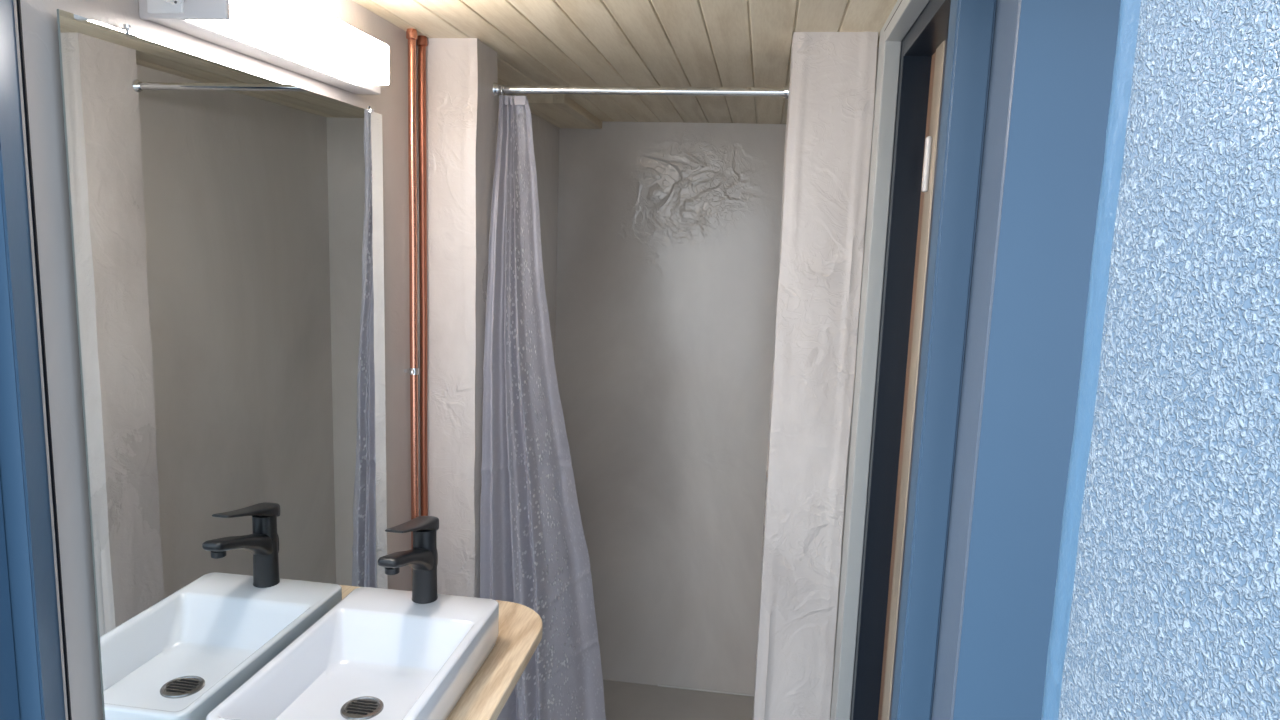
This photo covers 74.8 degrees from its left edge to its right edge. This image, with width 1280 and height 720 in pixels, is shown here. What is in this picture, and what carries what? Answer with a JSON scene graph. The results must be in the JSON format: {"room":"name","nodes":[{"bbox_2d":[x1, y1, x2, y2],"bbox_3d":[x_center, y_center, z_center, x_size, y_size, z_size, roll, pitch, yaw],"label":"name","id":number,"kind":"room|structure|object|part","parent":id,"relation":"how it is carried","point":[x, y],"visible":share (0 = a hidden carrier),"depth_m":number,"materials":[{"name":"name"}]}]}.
{"room":"bathroom","nodes":[
{"label":"bathroom","id":0,"kind":"room"},
{"bbox_2d":[0,481,19,719],"bbox_3d":[-1.120,0.590,1.019,0.769,2.560,0.043,2,8,4],"label":"wall","id":1,"kind":"structure","parent":0,"point":[9,704],"depth_m":0.96,"materials":[{"name":"blue paint"}]},
{"bbox_2d":[0,0,65,719],"bbox_3d":[-0.748,0.598,1.046,0.093,2.560,0.062,3,9,8],"label":"trim","id":2,"kind":"structure","parent":1,"relation":"attached to","point":[23,459],"depth_m":0.95,"materials":[{"name":"blue paint"}]},
{"bbox_2d":[13,0,558,719],"bbox_3d":[-0.594,0.386,2.376,0.100,2.400,2.650,3,9,8],"label":"wall","id":3,"kind":"structure","parent":0,"point":[39,17],"depth_m":1.09,"materials":[{"name":"paint"}]},
{"bbox_2d":[16,0,71,719],"bbox_3d":[-0.723,0.595,1.076,0.004,2.560,0.004,3,9,8],"label":"trim","id":4,"kind":"structure","parent":3,"relation":"attached to","point":[17,1],"depth_m":0.98,"materials":[{"name":"black"}]},
{"bbox_2d":[57,9,387,719],"bbox_3d":[-0.644,0.064,1.477,0.018,1.104,0.847,3,9,8],"label":"mirror","id":5,"kind":"object","parent":3,"relation":"attached to","point":[227,233],"visible":1,"depth_m":1.30,"materials":[{"name":"grey mirror"}]},
{"bbox_2d":[139,0,388,94],"bbox_3d":[-0.565,-0.543,1.406,0.128,0.092,0.619,3,9,8],"label":"wall light","id":6,"kind":"object","parent":3,"relation":"attached to","point":[296,36],"visible":1,"depth_m":1.29,"materials":[{"name":"grey plastic"}]},
{"bbox_3d":[-0.632,-0.492,1.112,0.052,0.060,0.005,3,9,8],"label":"socket plate","id":7,"kind":"part","parent":6,"relation":"part of","materials":[{"name":"white plastic"}]},
{"bbox_2d":[163,0,183,5],"bbox_3d":[-0.618,-0.491,1.107,0.041,0.041,0.003,3,9,8],"label":"socket","id":8,"kind":"object","parent":6,"relation":"attached to","point":[165,2],"depth_m":1.11,"materials":[{"name":"white plastic"}]},
{"bbox_2d":[404,28,418,548],"bbox_3d":[-0.569,0.429,2.093,0.035,2.400,0.033,9,11,38],"label":"copper pipe","id":9,"kind":"object","parent":3,"relation":"attached to","point":[411,34],"visible":0.78,"depth_m":1.99,"materials":[{"name":"brown metal"}]},
{"bbox_2d":[417,35,427,515],"bbox_3d":[-0.556,0.419,2.159,0.025,2.400,0.025,3,9,8],"label":"copper pipe","id":10,"kind":"object","parent":3,"relation":"attached to","point":[422,42],"visible":0.72,"depth_m":2.05,"materials":[{"name":"brown metal"}]},
{"bbox_2d":[446,600,542,719],"bbox_3d":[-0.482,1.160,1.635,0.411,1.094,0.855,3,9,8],"label":"countertop","id":11,"kind":"structure","parent":3,"relation":"attached to","point":[485,697],"depth_m":1.67,"materials":[{"name":"brown wood"}]},
{"bbox_2d":[206,587,498,719],"bbox_3d":[-0.485,0.574,1.522,0.318,0.097,0.512,3,9,8],"label":"washbasin","id":12,"kind":"object","parent":11,"relation":"in","point":[378,653],"visible":1,"depth_m":1.58,"materials":[{"name":"white ceramic"}]},
{"bbox_2d":[378,516,438,603],"bbox_3d":[-0.454,0.407,1.646,0.053,0.198,0.204,3,9,8],"label":"tap","id":13,"kind":"object","parent":12,"relation":"on","point":[423,556],"visible":1,"depth_m":1.69,"materials":[{"name":"black metal"}]},
{"bbox_3d":[-0.454,0.404,1.641,0.046,0.102,0.193,3,9,8],"label":"spout","id":14,"kind":"part","parent":13,"relation":"part of","materials":[{"name":"black metal"}]},
{"bbox_3d":[-0.449,0.336,1.653,0.048,0.059,0.168,3,9,8],"label":"lever","id":15,"kind":"part","parent":13,"relation":"part of","materials":[{"name":"black metal"}]},
{"bbox_2d":[417,38,497,597],"bbox_3d":[-0.493,0.409,2.243,0.164,2.400,0.162,3,9,8],"label":"wall","id":16,"kind":"structure","parent":0,"point":[461,73],"depth_m":2.09,"materials":[{"name":"paint"}]},
{"bbox_2d":[493,82,788,98],"bbox_3d":[-0.005,-0.668,2.076,0.739,0.034,0.034,3,9,8],"label":"rail","id":17,"kind":"object","parent":16,"relation":"attached to","point":[507,89],"visible":0.97,"depth_m":2.07,"materials":[{"name":"silver metal"}]},
{"bbox_2d":[480,95,605,719],"bbox_3d":[-0.239,0.410,2.360,0.522,2.201,0.097,-5,11,-40],"label":"shower curtain","id":18,"kind":"object","parent":17,"relation":"hanging from","point":[534,554],"visible":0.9,"depth_m":2.25,"materials":[{"name":"grey fabric"}]},
{"bbox_2d":[352,0,896,123],"bbox_3d":[0.091,-0.788,2.095,1.331,0.050,2.670,3,9,8],"label":"ceiling","id":19,"kind":"structure","parent":0,"point":[637,43],"depth_m":1.95,"materials":[{"name":"brown wood"}]},
{"bbox_2d":[513,94,601,128],"bbox_3d":[-0.286,-0.904,3.062,0.176,0.030,0.652,3,9,8],"label":"wooden plank","id":20,"kind":"object","parent":19,"relation":"attached to","point":[559,110],"visible":0.86,"depth_m":2.95,"materials":[{"name":"brown wood"}]},
{"bbox_2d":[555,121,785,694],"bbox_3d":[0.220,0.241,3.535,1.169,2.400,0.100,3,9,8],"label":"wall","id":21,"kind":"structure","parent":0,"point":[668,237],"depth_m":3.48,"materials":[{"name":"paint"}]},
{"bbox_2d":[658,684,753,696],"bbox_3d":[0.364,1.442,3.631,0.580,0.008,0.007,3,9,8],"label":"trim","id":22,"kind":"structure","parent":21,"relation":"attached to","point":[658,684],"depth_m":3.64,"materials":[{"name":"white"}]},
{"bbox_2d":[603,680,753,719],"bbox_3d":[-0.050,1.665,2.467,1.289,0.120,2.670,3,9,8],"label":"floor","id":23,"kind":"structure","parent":0,"point":[622,700],"depth_m":3.54,"materials":[{"name":"paint"}]},
{"bbox_2d":[752,32,877,719],"bbox_3d":[0.398,0.464,2.079,0.186,2.400,0.204,3,9,8],"label":"wall","id":24,"kind":"structure","parent":0,"point":[830,108],"depth_m":1.92,"materials":[{"name":"paint"}]},
{"bbox_2d":[830,20,886,719],"bbox_3d":[0.610,0.387,2.640,0.130,2.400,1.580,3,9,8],"label":"wall","id":25,"kind":"structure","parent":0,"point":[881,39],"depth_m":1.90,"materials":[{"name":"grey paint"}]},
{"bbox_2d":[886,0,900,26],"bbox_3d":[0.478,-0.604,1.216,0.100,0.030,0.970,3,9,8],"label":"wall","id":26,"kind":"structure","parent":0,"point":[898,1],"depth_m":1.61,"materials":[{"name":"grey paint"}]},
{"bbox_2d":[953,0,1120,719],"bbox_3d":[0.549,0.640,1.060,0.341,2.560,0.064,3,9,8],"label":"door frame","id":27,"kind":"structure","parent":0,"point":[1066,49],"depth_m":0.95,"materials":[{"name":"blue paint"}]},
{"bbox_2d":[931,0,1020,719],"bbox_3d":[0.391,0.627,1.112,0.014,2.560,0.123,3,9,8],"label":"trim","id":28,"kind":"structure","parent":27,"relation":"attached to","point":[1007,15],"depth_m":1.01,"materials":[{"name":"blue paint"}]},
{"bbox_2d":[1041,0,1279,719],"bbox_3d":[0.385,0.737,0.370,0.054,2.560,0.902,2,8,-2],"label":"wall","id":29,"kind":"structure","parent":0,"point":[1166,606],"depth_m":0.57,"materials":[{"name":"blue paint"}]},
{"bbox_3d":[0.403,1.615,1.545,0.100,0.280,0.970,3,9,8],"label":"wall","id":30,"kind":"structure","parent":0,"visible":0},
{"bbox_2d":[834,0,996,719],"bbox_3d":[0.452,0.576,1.470,0.116,2.560,0.809,3,9,8],"label":"door frame","id":31,"kind":"structure","parent":30,"relation":"in","point":[916,34],"depth_m":1.61,"materials":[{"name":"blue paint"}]},
{"bbox_3d":[0.534,0.401,1.683,0.032,2.050,0.076,3,9,8],"label":"casing","id":32,"kind":"part","parent":31,"relation":"part of","materials":[{"name":"wood"}]},
{"bbox_3d":[0.483,0.442,1.345,0.027,2.003,0.611,3,9,8],"label":"sash","id":33,"kind":"part","parent":31,"relation":"part of","materials":[{"name":"blue"}]},
{"bbox_3d":[0.540,-0.369,1.577,0.009,0.102,0.022,3,9,8],"label":"handle","id":34,"kind":"part","parent":31,"relation":"part of","materials":[{"name":"white plastic"}]}
]}

